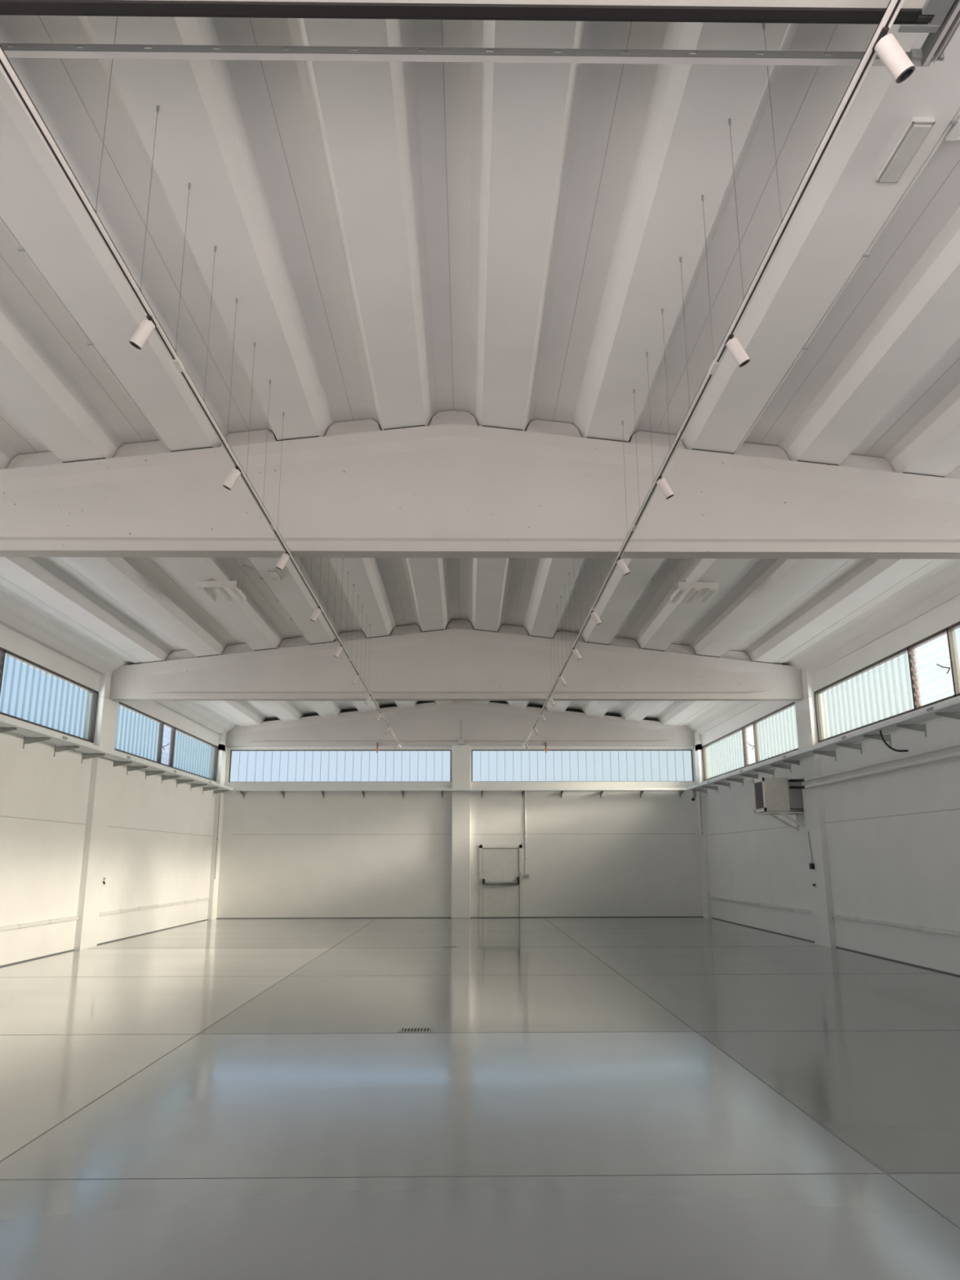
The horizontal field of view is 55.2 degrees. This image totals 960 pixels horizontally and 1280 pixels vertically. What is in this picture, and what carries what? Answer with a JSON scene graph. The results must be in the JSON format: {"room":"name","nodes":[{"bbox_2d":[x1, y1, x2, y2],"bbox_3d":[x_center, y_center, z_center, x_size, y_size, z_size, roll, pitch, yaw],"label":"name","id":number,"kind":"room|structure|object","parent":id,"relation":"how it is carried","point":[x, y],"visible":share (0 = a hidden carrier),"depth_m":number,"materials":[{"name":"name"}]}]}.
{"room":"empty warehouse","nodes":[
{"label":"empty warehouse","id":0,"kind":"room"},
{"bbox_2d":[0,623,218,965],"bbox_3d":[-7.581,1.668,12.966,0.222,6.050,29.400,0,-14,-1],"label":"wall","id":1,"kind":"structure","parent":0,"point":[158,848],"depth_m":17.23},
{"bbox_2d":[0,727,17,733],"bbox_3d":[-7.275,1.417,13.957,0.420,0.200,0.040,0,-14,-1],"label":"bracket","id":2,"kind":"object","parent":1,"relation":"attached to","point":[2,729],"visible":1,"depth_m":13.95,"materials":[{"name":"metal"}]},
{"bbox_2d":[22,736,50,748],"bbox_3d":[-7.291,1.690,15.094,0.420,0.200,0.040,0,-14,-1],"label":"bracket","id":3,"kind":"object","parent":1,"relation":"attached to","point":[26,740],"visible":1,"depth_m":15.09,"materials":[{"name":"metal"}]},
{"bbox_2d":[0,915,79,931],"bbox_3d":[-7.455,4.243,13.208,0.043,0.075,8.070,0,-14,-1],"label":"conduit","id":4,"kind":"object","parent":1,"relation":"attached to","point":[75,917],"visible":1,"depth_m":15.49,"materials":[{"name":"white plastic"}]},
{"bbox_2d":[0,646,98,743],"bbox_3d":[-7.546,0.552,13.993,0.318,1.020,8.305,0,-14,-1],"label":"window","id":5,"kind":"structure","parent":1,"relation":"in","point":[90,717],"depth_m":17.04,"materials":[{"name":"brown metal"}]},
{"bbox_2d":[53,745,79,756],"bbox_3d":[-7.307,1.961,16.222,0.420,0.200,0.040,0,-14,-1],"label":"bracket","id":6,"kind":"object","parent":1,"relation":"attached to","point":[57,748],"visible":1,"depth_m":16.22,"materials":[{"name":"metal"}]},
{"bbox_2d":[81,752,105,763],"bbox_3d":[-7.324,2.239,17.379,0.420,0.200,0.040,0,-14,-1],"label":"bracket","id":7,"kind":"object","parent":1,"relation":"attached to","point":[85,756],"visible":1,"depth_m":17.37,"materials":[{"name":"metal"}]},
{"bbox_2d":[0,919,207,967],"bbox_3d":[-7.457,4.566,12.117,0.012,0.018,29.100,0,-14,-1],"label":"baseboard","id":8,"kind":"structure","parent":1,"relation":"attached to","point":[205,919],"depth_m":18.24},
{"bbox_2d":[113,761,132,766],"bbox_3d":[-7.343,2.573,18.769,0.420,0.200,0.040,0,-14,-1],"label":"bracket","id":9,"kind":"object","parent":1,"relation":"attached to","point":[115,763],"visible":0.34,"depth_m":18.76,"materials":[{"name":"metal"}]},
{"bbox_2d":[126,765,147,774],"bbox_3d":[-7.356,2.795,19.693,0.420,0.200,0.040,0,-14,-1],"label":"bracket","id":10,"kind":"object","parent":1,"relation":"attached to","point":[129,768],"visible":1,"depth_m":19.69,"materials":[{"name":"metal"}]},
{"bbox_2d":[99,897,209,916],"bbox_3d":[-7.580,6.355,21.997,0.043,0.075,7.990,0,-14,-1],"label":"conduit","id":11,"kind":"object","parent":1,"relation":"attached to","point":[120,911],"visible":0.92,"depth_m":21.02,"materials":[{"name":"white plastic"}]},
{"bbox_2d":[145,770,164,779],"bbox_3d":[-7.372,3.064,20.811,0.420,0.200,0.040,0,-14,-1],"label":"bracket","id":12,"kind":"object","parent":1,"relation":"attached to","point":[147,773],"visible":1,"depth_m":20.80,"materials":[{"name":"metal"}]},
{"bbox_2d":[114,701,217,782],"bbox_3d":[-7.670,2.665,22.785,0.318,1.020,8.220,0,-14,-1],"label":"window","id":13,"kind":"structure","parent":1,"relation":"in","point":[214,748],"depth_m":22.78,"materials":[{"name":"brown metal"}]},
{"bbox_2d":[161,775,180,783],"bbox_3d":[-7.388,3.333,21.929,0.420,0.200,0.040,0,-14,-1],"label":"bracket","id":14,"kind":"object","parent":1,"relation":"attached to","point":[163,777],"visible":1,"depth_m":21.93,"materials":[{"name":"metal"}]},
{"bbox_2d":[176,779,194,787],"bbox_3d":[-7.404,3.601,23.047,0.420,0.200,0.040,0,-14,-1],"label":"bracket","id":15,"kind":"object","parent":1,"relation":"attached to","point":[179,781],"visible":1,"depth_m":23.04,"materials":[{"name":"metal"}]},
{"bbox_2d":[190,783,207,791],"bbox_3d":[-7.420,3.881,24.214,0.420,0.200,0.040,0,-14,-1],"label":"bracket","id":16,"kind":"object","parent":1,"relation":"attached to","point":[193,785],"visible":1,"depth_m":24.21,"materials":[{"name":"metal"}]},
{"bbox_2d":[202,786,218,794],"bbox_3d":[-7.436,4.150,25.332,0.420,0.200,0.040,0,-14,-1],"label":"bracket","id":17,"kind":"object","parent":1,"relation":"attached to","point":[205,788],"visible":1,"depth_m":25.33,"materials":[{"name":"metal"}]},
{"bbox_2d":[216,701,703,917],"bbox_3d":[-0.562,4.795,27.228,14.620,6.600,0.300,0,-14,-1],"label":"wall","id":18,"kind":"structure","parent":0,"point":[304,854],"depth_m":26.84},
{"bbox_2d":[228,749,451,782],"bbox_3d":[-4.154,3.762,27.387,6.600,0.960,0.085,0,-14,-1],"label":"window","id":19,"kind":"structure","parent":18,"relation":"in","point":[385,750],"depth_m":27.43,"materials":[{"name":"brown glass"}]},
{"bbox_2d":[216,915,703,918],"bbox_3d":[-0.553,7.969,26.357,14.220,0.020,0.012,0,-14,-1],"label":"baseboard","id":20,"kind":"structure","parent":18,"relation":"attached to","point":[688,916],"depth_m":26.32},
{"bbox_2d":[479,844,524,917],"bbox_3d":[0.614,6.989,26.610,1.280,2.040,0.250,0,-14,-1],"label":"door","id":21,"kind":"structure","parent":18,"relation":"in","point":[500,866],"depth_m":26.59,"materials":[{"name":"white paint"}]},
{"bbox_2d":[524,791,526,872],"bbox_3d":[1.333,5.621,26.939,0.051,2.350,0.027,0,-14,-1],"label":"conduit","id":22,"kind":"object","parent":18,"relation":"attached to","point":[525,791],"visible":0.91,"depth_m":26.88,"materials":[{"name":"white plastic"}]},
{"bbox_2d":[471,749,693,782],"bbox_3d":[3.065,3.769,27.488,6.640,0.960,0.085,0,-14,-1],"label":"window","id":23,"kind":"structure","parent":18,"relation":"in","point":[496,750],"depth_m":27.53,"materials":[{"name":"brown metal"}]},
{"bbox_2d":[0,14,959,734],"bbox_3d":[-0.345,-1.170,13.828,14.680,1.594,30.050,0,-14,-1],"label":"ceiling","id":24,"kind":"structure","parent":0,"point":[399,244],"depth_m":7.54,"materials":[{"name":"white paint"}]},
{"bbox_2d":[0,216,168,448],"bbox_3d":[-3.301,-3.256,4.940,0.044,0.044,10.175,0,-14,-1],"label":"conduit","id":25,"kind":"object","parent":24,"relation":"attached to","point":[20,247],"visible":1,"depth_m":7.53,"materials":[{"name":"white plastic"}]},
{"bbox_2d":[95,16,117,213],"bbox_3d":[-1.948,-2.769,4.793,0.016,1.296,0.015,0,-14,-1],"label":"cable","id":26,"kind":"object","parent":24,"relation":"hanging from","point":[117,16],"visible":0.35,"depth_m":4.77,"materials":[{"name":"metal"}]},
{"bbox_2d":[0,45,401,747],"bbox_3d":[-2.086,0.245,14.492,0.042,0.038,23.950,0,-14,-1],"label":"track","id":27,"kind":"object","parent":26,"relation":"hanging from","point":[6,68],"visible":0.98,"depth_m":5.10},
{"bbox_2d":[128,315,155,349],"bbox_3d":[-2.007,-1.820,5.449,0.144,0.184,0.100,0,-14,-1],"label":"spotlight","id":28,"kind":"object","parent":27,"relation":"attached to","point":[146,327],"visible":1,"depth_m":5.43,"materials":[{"name":"white metal"}]},
{"bbox_2d":[222,466,241,490],"bbox_3d":[-2.036,-1.321,7.525,0.144,0.184,0.100,0,-14,-1],"label":"spotlight","id":29,"kind":"object","parent":27,"relation":"attached to","point":[234,474],"visible":1,"depth_m":7.50,"materials":[{"name":"white metal"}]},
{"bbox_2d":[275,551,289,569],"bbox_3d":[-2.066,-0.822,9.600,0.144,0.184,0.100,0,-14,-1],"label":"spotlight","id":30,"kind":"object","parent":27,"relation":"attached to","point":[284,558],"visible":1,"depth_m":9.58,"materials":[{"name":"white metal"}]},
{"bbox_2d":[310,606,320,622],"bbox_3d":[-2.095,-0.324,11.676,0.144,0.184,0.100,0,-14,-1],"label":"spotlight","id":31,"kind":"object","parent":27,"relation":"attached to","point":[317,611],"visible":1,"depth_m":11.65,"materials":[{"name":"white metal"}]},
{"bbox_2d":[333,644,342,657],"bbox_3d":[-2.124,0.175,13.752,0.144,0.184,0.100,0,-14,-1],"label":"spotlight","id":32,"kind":"object","parent":27,"relation":"attached to","point":[338,651],"visible":1,"depth_m":13.73,"materials":[{"name":"white metal"}]},
{"bbox_2d":[351,673,359,684],"bbox_3d":[-2.154,0.674,15.828,0.144,0.184,0.100,0,-14,-1],"label":"spotlight","id":33,"kind":"object","parent":27,"relation":"attached to","point":[356,677],"visible":1,"depth_m":15.80,"materials":[{"name":"white metal"}]},
{"bbox_2d":[140,105,159,290],"bbox_3d":[-1.957,-2.616,5.430,0.016,1.296,0.015,0,-14,-1],"label":"cable","id":34,"kind":"object","parent":24,"relation":"hanging from","point":[157,106],"visible":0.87,"depth_m":5.45,"materials":[{"name":"metal"}]},
{"bbox_2d":[175,182,191,351],"bbox_3d":[-1.966,-2.463,6.067,0.016,1.296,0.015,0,-14,-1],"label":"cable","id":35,"kind":"object","parent":24,"relation":"hanging from","point":[189,184],"visible":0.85,"depth_m":6.08,"materials":[{"name":"metal"}]},
{"bbox_2d":[203,245,216,401],"bbox_3d":[-1.975,-2.310,6.704,0.016,1.296,0.015,0,-14,-1],"label":"cable","id":36,"kind":"object","parent":24,"relation":"hanging from","point":[215,246],"visible":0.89,"depth_m":6.72,"materials":[{"name":"metal"}]},
{"bbox_2d":[195,564,253,601],"bbox_3d":[-3.905,-0.884,14.389,0.947,0.329,1.026,0,-14,-1],"label":"floodlight","id":37,"kind":"object","parent":24,"relation":"attached to","point":[202,586],"visible":1,"depth_m":14.22,"materials":[{"name":"metal"}]},
{"bbox_2d":[226,297,237,441],"bbox_3d":[-1.984,-2.157,7.340,0.016,1.296,0.015,0,-14,-1],"label":"cable","id":38,"kind":"object","parent":24,"relation":"hanging from","point":[236,298],"visible":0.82,"depth_m":7.35,"materials":[{"name":"metal"}]},
{"bbox_2d":[246,342,255,475],"bbox_3d":[-1.993,-2.004,7.977,0.016,1.296,0.015,0,-14,-1],"label":"cable","id":39,"kind":"object","parent":24,"relation":"hanging from","point":[254,342],"visible":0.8,"depth_m":7.99,"materials":[{"name":"metal"}]},
{"bbox_2d":[262,379,271,504],"bbox_3d":[-2.002,-1.851,8.614,0.016,1.296,0.015,0,-14,-1],"label":"cable","id":40,"kind":"object","parent":24,"relation":"hanging from","point":[269,380],"visible":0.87,"depth_m":8.64,"materials":[{"name":"metal"}]},
{"bbox_2d":[267,568,282,579],"bbox_3d":[-3.166,-1.017,14.188,0.140,0.055,0.420,0,-14,-1],"label":"emergency light","id":41,"kind":"object","parent":24,"relation":"attached to","point":[275,574],"visible":1,"depth_m":14.10,"materials":[{"name":"white plastic"}]},
{"bbox_2d":[268,571,281,579],"bbox_3d":[-3.166,-1.000,14.184,0.116,0.020,0.390,0,-14,-1],"label":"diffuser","id":42,"kind":"object","parent":41,"relation":"attached to","point":[275,575],"depth_m":14.18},
{"bbox_2d":[245,557,309,643],"bbox_3d":[-3.436,-0.967,14.463,0.044,0.044,8.775,0,-14,-1],"label":"conduit","id":43,"kind":"object","parent":24,"relation":"attached to","point":[249,561],"visible":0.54,"depth_m":15.44,"materials":[{"name":"white plastic"}]},
{"bbox_2d":[632,388,639,510],"bbox_3d":[1.500,-1.815,8.789,0.016,1.290,0.015,0,-14,-1],"label":"cable","id":44,"kind":"object","parent":24,"relation":"hanging from","point":[633,389],"visible":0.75,"depth_m":8.80,"materials":[{"name":"metal"}]},
{"bbox_2d":[609,558,666,643],"bbox_3d":[2.726,-0.962,14.549,0.044,0.044,8.775,0,-14,-1],"label":"conduit","id":45,"kind":"object","parent":24,"relation":"attached to","point":[664,559],"visible":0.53,"depth_m":15.51,"materials":[{"name":"white plastic"}]},
{"bbox_2d":[646,351,653,481],"bbox_3d":[1.510,-1.971,8.137,0.016,1.290,0.015,0,-14,-1],"label":"cable","id":46,"kind":"object","parent":24,"relation":"hanging from","point":[646,352],"visible":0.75,"depth_m":8.14,"materials":[{"name":"metal"}]},
{"bbox_2d":[661,308,670,448],"bbox_3d":[1.519,-2.128,7.486,0.016,1.290,0.015,0,-14,-1],"label":"cable","id":47,"kind":"object","parent":24,"relation":"hanging from","point":[662,309],"visible":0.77,"depth_m":7.50,"materials":[{"name":"metal"}]},
{"bbox_2d":[679,257,689,408],"bbox_3d":[1.528,-2.284,6.835,0.016,1.290,0.015,0,-14,-1],"label":"cable","id":48,"kind":"object","parent":24,"relation":"hanging from","point":[680,258],"visible":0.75,"depth_m":6.85,"materials":[{"name":"metal"}]},
{"bbox_2d":[659,564,718,602],"bbox_3d":[3.212,-0.876,14.488,0.977,0.333,1.026,0,-14,-1],"label":"floodlight","id":49,"kind":"object","parent":24,"relation":"attached to","point":[696,587],"visible":1,"depth_m":14.29,"materials":[{"name":"metal"}]},
{"bbox_2d":[701,195,714,360],"bbox_3d":[1.537,-2.441,6.183,0.016,1.290,0.015,0,-14,-1],"label":"cable","id":50,"kind":"object","parent":24,"relation":"hanging from","point":[702,196],"visible":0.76,"depth_m":6.20,"materials":[{"name":"metal"}]},
{"bbox_2d":[728,118,743,299],"bbox_3d":[1.546,-2.597,5.532,0.016,1.290,0.015,0,-14,-1],"label":"cable","id":51,"kind":"object","parent":24,"relation":"hanging from","point":[729,119],"visible":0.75,"depth_m":5.55,"materials":[{"name":"metal"}]},
{"bbox_2d":[761,22,782,222],"bbox_3d":[1.556,-2.754,4.880,0.016,1.290,0.015,0,-14,-1],"label":"cable","id":52,"kind":"object","parent":24,"relation":"hanging from","point":[762,24],"visible":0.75,"depth_m":4.88,"materials":[{"name":"metal"}]},
{"bbox_2d":[523,0,904,747],"bbox_3d":[1.419,0.248,14.540,0.042,0.038,23.950,0,-14,-1],"label":"track","id":53,"kind":"object","parent":52,"relation":"hanging from","point":[894,6],"visible":0.98,"depth_m":4.86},
{"bbox_2d":[558,675,566,685],"bbox_3d":[1.446,0.716,16.038,0.144,0.184,0.100,0,-14,-1],"label":"spotlight","id":54,"kind":"object","parent":53,"relation":"attached to","point":[563,682],"visible":1,"depth_m":16.01,"materials":[{"name":"white metal"}]},
{"bbox_2d":[572,647,581,660],"bbox_3d":[1.475,0.217,13.962,0.144,0.184,0.100,0,-14,-1],"label":"spotlight","id":55,"kind":"object","parent":53,"relation":"attached to","point":[575,651],"visible":1,"depth_m":13.94,"materials":[{"name":"white metal"}]},
{"bbox_2d":[590,610,601,625],"bbox_3d":[1.504,-0.282,11.887,0.144,0.184,0.100,0,-14,-1],"label":"spotlight","id":56,"kind":"object","parent":53,"relation":"attached to","point":[595,617],"visible":1,"depth_m":11.86,"materials":[{"name":"white metal"}]},
{"bbox_2d":[616,557,630,575],"bbox_3d":[1.534,-0.780,9.811,0.144,0.184,0.100,0,-14,-1],"label":"spotlight","id":57,"kind":"object","parent":53,"relation":"attached to","point":[624,568],"visible":1,"depth_m":9.79,"materials":[{"name":"white metal"}]},
{"bbox_2d":[656,475,674,499],"bbox_3d":[1.563,-1.279,7.735,0.144,0.184,0.100,0,-14,-1],"label":"spotlight","id":58,"kind":"object","parent":53,"relation":"attached to","point":[662,483],"visible":1,"depth_m":7.71,"materials":[{"name":"white metal"}]},
{"bbox_2d":[724,333,750,367],"bbox_3d":[1.592,-1.778,5.659,0.144,0.184,0.100,0,-14,-1],"label":"spotlight","id":59,"kind":"object","parent":53,"relation":"attached to","point":[734,346],"visible":1,"depth_m":5.64,"materials":[{"name":"white metal"}]},
{"bbox_2d":[871,26,915,83],"bbox_3d":[1.622,-2.277,3.584,0.144,0.184,0.100,0,-14,-1],"label":"spotlight","id":60,"kind":"object","parent":53,"relation":"attached to","point":[886,46],"visible":1,"depth_m":3.56,"materials":[{"name":"white metal"}]},
{"bbox_2d":[735,107,959,451],"bbox_3d":[2.860,-3.250,5.026,0.044,0.044,10.175,0,-14,-1],"label":"conduit","id":61,"kind":"object","parent":24,"relation":"attached to","point":[954,121],"visible":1,"depth_m":6.73,"materials":[{"name":"white plastic"}]},
{"bbox_2d":[875,116,934,182],"bbox_3d":[2.654,-3.053,5.739,0.135,0.055,0.500,0,-14,-1],"label":"emergency light","id":62,"kind":"object","parent":24,"relation":"attached to","point":[917,130],"visible":1,"depth_m":5.69,"materials":[{"name":"white plastic"}]},
{"bbox_2d":[945,115,959,140],"bbox_3d":[3.145,-3.169,5.623,0.554,0.166,0.246,0,-14,-1],"label":"junction box","id":63,"kind":"object","parent":24,"relation":"attached to","point":[953,134],"visible":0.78,"depth_m":5.60,"materials":[{"name":"white plastic"}]},
{"bbox_2d":[0,916,959,1279],"bbox_3d":[-0.352,4.630,12.100,14.420,0.151,29.300,0,-14,-1],"label":"floor","id":64,"kind":"structure","parent":0,"point":[668,1098],"depth_m":6.00,"materials":[{"name":"concrete"}]},
{"bbox_2d":[73,671,119,950],"bbox_3d":[-7.586,3.261,18.014,0.315,5.310,0.800,0,-14,-1],"label":"column","id":65,"kind":"structure","parent":64,"relation":"on","point":[105,728],"depth_m":17.86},
{"bbox_2d":[0,715,233,791],"bbox_3d":[-7.149,1.241,13.740,0.376,0.070,26.494,0,-14,-1],"label":"cable tray","id":66,"kind":"object","parent":65,"relation":"attached to","point":[24,729],"visible":0.94,"depth_m":16.91,"materials":[{"name":"metal"}]},
{"bbox_2d":[109,628,803,701],"bbox_3d":[-0.441,0.503,18.788,14.260,1.466,0.220,0,-14,-1],"label":"roof beam","id":67,"kind":"structure","parent":65,"relation":"on","point":[454,664],"depth_m":18.69,"materials":[{"name":"white paint"}]},
{"bbox_2d":[207,732,226,919],"bbox_3d":[-7.709,5.355,26.725,0.315,5.310,0.720,0,-14,-1],"label":"column","id":68,"kind":"structure","parent":64,"relation":"on","point":[222,748],"depth_m":26.47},
{"bbox_2d":[214,792,220,879],"bbox_3d":[-7.532,5.586,26.343,0.044,2.480,0.025,0,-14,-1],"label":"conduit","id":69,"kind":"object","parent":68,"relation":"attached to","point":[220,793],"visible":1,"depth_m":26.32,"materials":[{"name":"grey plastic"}]},
{"bbox_2d":[399,1027,433,1032],"bbox_3d":[-0.617,3.784,8.905,0.320,0.004,0.240,0,-14,-1],"label":"floor drain","id":70,"kind":"object","parent":64,"relation":"on","point":[402,1029],"visible":1,"depth_m":8.88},
{"bbox_2d":[451,744,470,918],"bbox_3d":[-0.554,5.564,26.910,0.540,4.955,0.260,0,-14,-1],"label":"column","id":71,"kind":"structure","parent":64,"relation":"on","point":[460,833],"depth_m":26.74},
{"bbox_2d":[225,701,694,746],"bbox_3d":[-0.566,2.494,27.642,14.260,1.401,0.220,0,-14,-1],"label":"roof beam","id":72,"kind":"structure","parent":71,"relation":"on","point":[432,722],"depth_m":27.53,"materials":[{"name":"white paint"}]},
{"bbox_2d":[398,743,457,746],"bbox_3d":[-1.517,3.085,26.900,1.681,0.196,0.913,0,-14,-1],"label":"conduit","id":73,"kind":"object","parent":72,"relation":"attached to","point":[400,744],"visible":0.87,"depth_m":27.35,"materials":[{"name":"white plastic"}]},
{"bbox_2d":[465,743,525,746],"bbox_3d":[0.454,3.087,26.927,1.761,0.196,0.913,0,-14,-1],"label":"conduit","id":74,"kind":"object","parent":72,"relation":"attached to","point":[465,744],"visible":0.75,"depth_m":27.37,"materials":[{"name":"white plastic"}]},
{"bbox_2d":[233,787,689,791],"bbox_3d":[-0.490,4.386,26.895,13.354,0.070,0.300,0,-14,-1],"label":"cable tray","id":75,"kind":"object","parent":71,"relation":"attached to","point":[362,788],"visible":0.93,"depth_m":26.76,"materials":[{"name":"metal"}]},
{"bbox_2d":[693,731,711,918],"bbox_3d":[6.595,5.368,26.924,0.315,5.310,0.720,0,-14,-1],"label":"column","id":76,"kind":"structure","parent":64,"relation":"on","point":[698,757],"depth_m":26.66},
{"bbox_2d":[794,670,836,947],"bbox_3d":[6.718,3.275,18.213,0.315,5.310,0.800,0,-14,-1],"label":"column","id":77,"kind":"structure","parent":64,"relation":"on","point":[824,926],"depth_m":18.01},
{"bbox_2d":[808,831,814,869],"bbox_3d":[6.528,4.154,18.146,0.065,0.731,0.165,0,-14,-1],"label":"control box","id":78,"kind":"object","parent":77,"relation":"attached to","point":[811,866],"visible":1,"depth_m":18.05,"materials":[{"name":"black plastic"}]},
{"bbox_2d":[686,697,959,790],"bbox_3d":[6.404,1.254,13.929,0.376,0.070,26.494,0,-14,-1],"label":"cable tray","id":79,"kind":"object","parent":77,"relation":"attached to","point":[953,705],"visible":0.98,"depth_m":15.59,"materials":[{"name":"metal"}]},
{"bbox_2d":[879,730,907,751],"bbox_3d":[6.521,1.578,14.473,0.416,0.376,0.032,0,-14,-1],"label":"cable","id":80,"kind":"object","parent":79,"relation":"hanging from","point":[881,734],"visible":0.91,"depth_m":14.44,"materials":[{"name":"black rubber"}]},
{"bbox_2d":[0,0,959,65],"bbox_3d":[-0.609,-3.113,1.624,5.360,0.095,4.820,0,-14,-1],"label":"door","id":81,"kind":"structure","parent":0,"point":[913,15],"depth_m":3.76,"materials":[{"name":"black metal"}]},
{"bbox_2d":[0,43,944,66],"bbox_3d":[-0.652,-2.547,3.978,5.340,0.045,0.062,0,-14,-1],"label":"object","id":82,"kind":"structure","parent":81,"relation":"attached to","point":[20,50],"depth_m":3.98,"materials":[{"name":"metal"}]},
{"bbox_2d":[701,595,959,974],"bbox_3d":[6.856,1.682,13.167,0.222,6.050,29.400,0,-14,-1],"label":"wall","id":83,"kind":"structure","parent":0,"point":[893,837],"depth_m":15.83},
{"bbox_2d":[725,777,743,786],"bbox_3d":[6.398,3.567,23.044,0.420,0.200,0.040,0,-14,-1],"label":"bracket","id":84,"kind":"object","parent":83,"relation":"attached to","point":[740,780],"visible":1,"depth_m":23.04,"materials":[{"name":"metal"}]},
{"bbox_2d":[739,773,758,778],"bbox_3d":[6.414,3.287,21.878,0.420,0.200,0.040,0,-14,-1],"label":"bracket","id":85,"kind":"object","parent":83,"relation":"attached to","point":[752,775],"visible":0.84,"depth_m":21.87,"materials":[{"name":"metal"}]},
{"bbox_2d":[702,702,798,781],"bbox_3d":[6.670,2.678,22.984,0.318,1.020,8.220,0,-14,-1],"label":"window","id":86,"kind":"structure","parent":83,"relation":"in","point":[705,748],"depth_m":22.97,"materials":[{"name":"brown metal"}]},
{"bbox_2d":[709,895,812,914],"bbox_3d":[6.595,6.365,22.180,0.043,0.075,8.020,0,-14,-1],"label":"conduit","id":87,"kind":"object","parent":83,"relation":"attached to","point":[790,908],"visible":0.85,"depth_m":21.21,"materials":[{"name":"white plastic"}]},
{"bbox_2d":[754,768,773,777],"bbox_3d":[6.430,3.018,20.760,0.420,0.200,0.040,0,-14,-1],"label":"bracket","id":88,"kind":"object","parent":83,"relation":"attached to","point":[768,771],"visible":0.94,"depth_m":20.75,"materials":[{"name":"metal"}]},
{"bbox_2d":[752,777,804,831],"bbox_3d":[6.229,3.407,19.015,0.870,1.050,0.726,0,-14,-1],"label":"cooler","id":89,"kind":"object","parent":83,"relation":"attached to","point":[772,796],"visible":0.94,"depth_m":18.78,"materials":[{"name":"white metal"}]},
{"bbox_2d":[752,777,766,813],"bbox_3d":[5.808,3.230,19.065,0.030,0.680,0.700,0,-14,-1],"label":"grille","id":90,"kind":"object","parent":89,"relation":"attached to","point":[759,785],"depth_m":19.02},
{"bbox_2d":[788,741,959,782],"bbox_3d":[6.481,1.859,14.471,0.161,0.100,9.028,0,-14,-1],"label":"pipe","id":91,"kind":"object","parent":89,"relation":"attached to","point":[957,744],"visible":1,"depth_m":14.76,"materials":[{"name":"white plastic"}]},
{"bbox_2d":[789,751,959,788],"bbox_3d":[6.481,1.995,14.438,0.161,0.100,9.028,0,-14,-1],"label":"pipe","id":92,"kind":"object","parent":89,"relation":"attached to","point":[956,754],"visible":1,"depth_m":14.72,"materials":[{"name":"white plastic"}]},
{"bbox_2d":[770,764,791,773],"bbox_3d":[6.446,2.752,19.651,0.420,0.200,0.040,0,-14,-1],"label":"bracket","id":93,"kind":"object","parent":83,"relation":"attached to","point":[785,766],"visible":1,"depth_m":19.64,"materials":[{"name":"metal"}]},
{"bbox_2d":[783,760,799,764],"bbox_3d":[6.457,2.563,18.864,0.420,0.200,0.040,0,-14,-1],"label":"bracket","id":94,"kind":"object","parent":83,"relation":"attached to","point":[797,762],"visible":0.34,"depth_m":18.86,"materials":[{"name":"metal"}]},
{"bbox_2d":[813,750,836,760],"bbox_3d":[6.479,2.177,17.260,0.420,0.200,0.040,0,-14,-1],"label":"bracket","id":95,"kind":"object","parent":83,"relation":"attached to","point":[832,753],"visible":1,"depth_m":17.25,"materials":[{"name":"metal"}]},
{"bbox_2d":[711,917,959,976],"bbox_3d":[6.750,4.579,12.315,0.012,0.018,29.100,0,-14,-1],"label":"baseboard","id":96,"kind":"structure","parent":83,"relation":"attached to","point":[712,917],"depth_m":15.92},
{"bbox_2d":[836,742,862,754],"bbox_3d":[6.495,1.909,16.142,0.420,0.200,0.040,0,-14,-1],"label":"bracket","id":97,"kind":"object","parent":83,"relation":"attached to","point":[856,746],"visible":1,"depth_m":16.14,"materials":[{"name":"metal"}]},
{"bbox_2d":[863,733,891,746],"bbox_3d":[6.511,1.640,15.024,0.420,0.200,0.040,0,-14,-1],"label":"bracket","id":98,"kind":"object","parent":83,"relation":"attached to","point":[886,737],"visible":0.98,"depth_m":15.02,"materials":[{"name":"metal"}]},
{"bbox_2d":[813,621,959,742],"bbox_3d":[6.794,0.566,14.193,0.318,1.020,8.305,0,-14,-1],"label":"window","id":99,"kind":"structure","parent":83,"relation":"in","point":[820,695],"depth_m":14.37,"materials":[{"name":"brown metal"}]},
{"bbox_2d":[831,913,959,937],"bbox_3d":[6.719,4.256,13.405,0.043,0.075,8.070,0,-14,-1],"label":"conduit","id":100,"kind":"object","parent":83,"relation":"attached to","point":[920,928],"visible":1,"depth_m":14.58,"materials":[{"name":"white plastic"}]},
{"bbox_2d":[896,723,926,737],"bbox_3d":[6.527,1.364,13.876,0.420,0.200,0.040,0,-14,-1],"label":"bracket","id":101,"kind":"object","parent":83,"relation":"attached to","point":[917,727],"visible":1,"depth_m":13.87,"materials":[{"name":"metal"}]},
{"bbox_2d":[934,712,959,719],"bbox_3d":[6.543,1.091,12.739,0.420,0.200,0.040,0,-14,-1],"label":"bracket","id":102,"kind":"object","parent":83,"relation":"attached to","point":[953,715],"visible":1,"depth_m":12.73,"materials":[{"name":"metal"}]},
{"bbox_3d":[-7.461,1.139,9.181,0.315,5.310,0.800,0,-14,-1],"label":"column","id":103,"kind":"structure","parent":0,"visible":0},
{"bbox_2d":[0,423,959,559],"bbox_3d":[-0.316,-1.622,9.946,14.260,1.466,0.220,0,-14,-1],"label":"roof beam","id":104,"kind":"structure","parent":103,"relation":"on","point":[447,490],"depth_m":9.85,"materials":[{"name":"white paint"}]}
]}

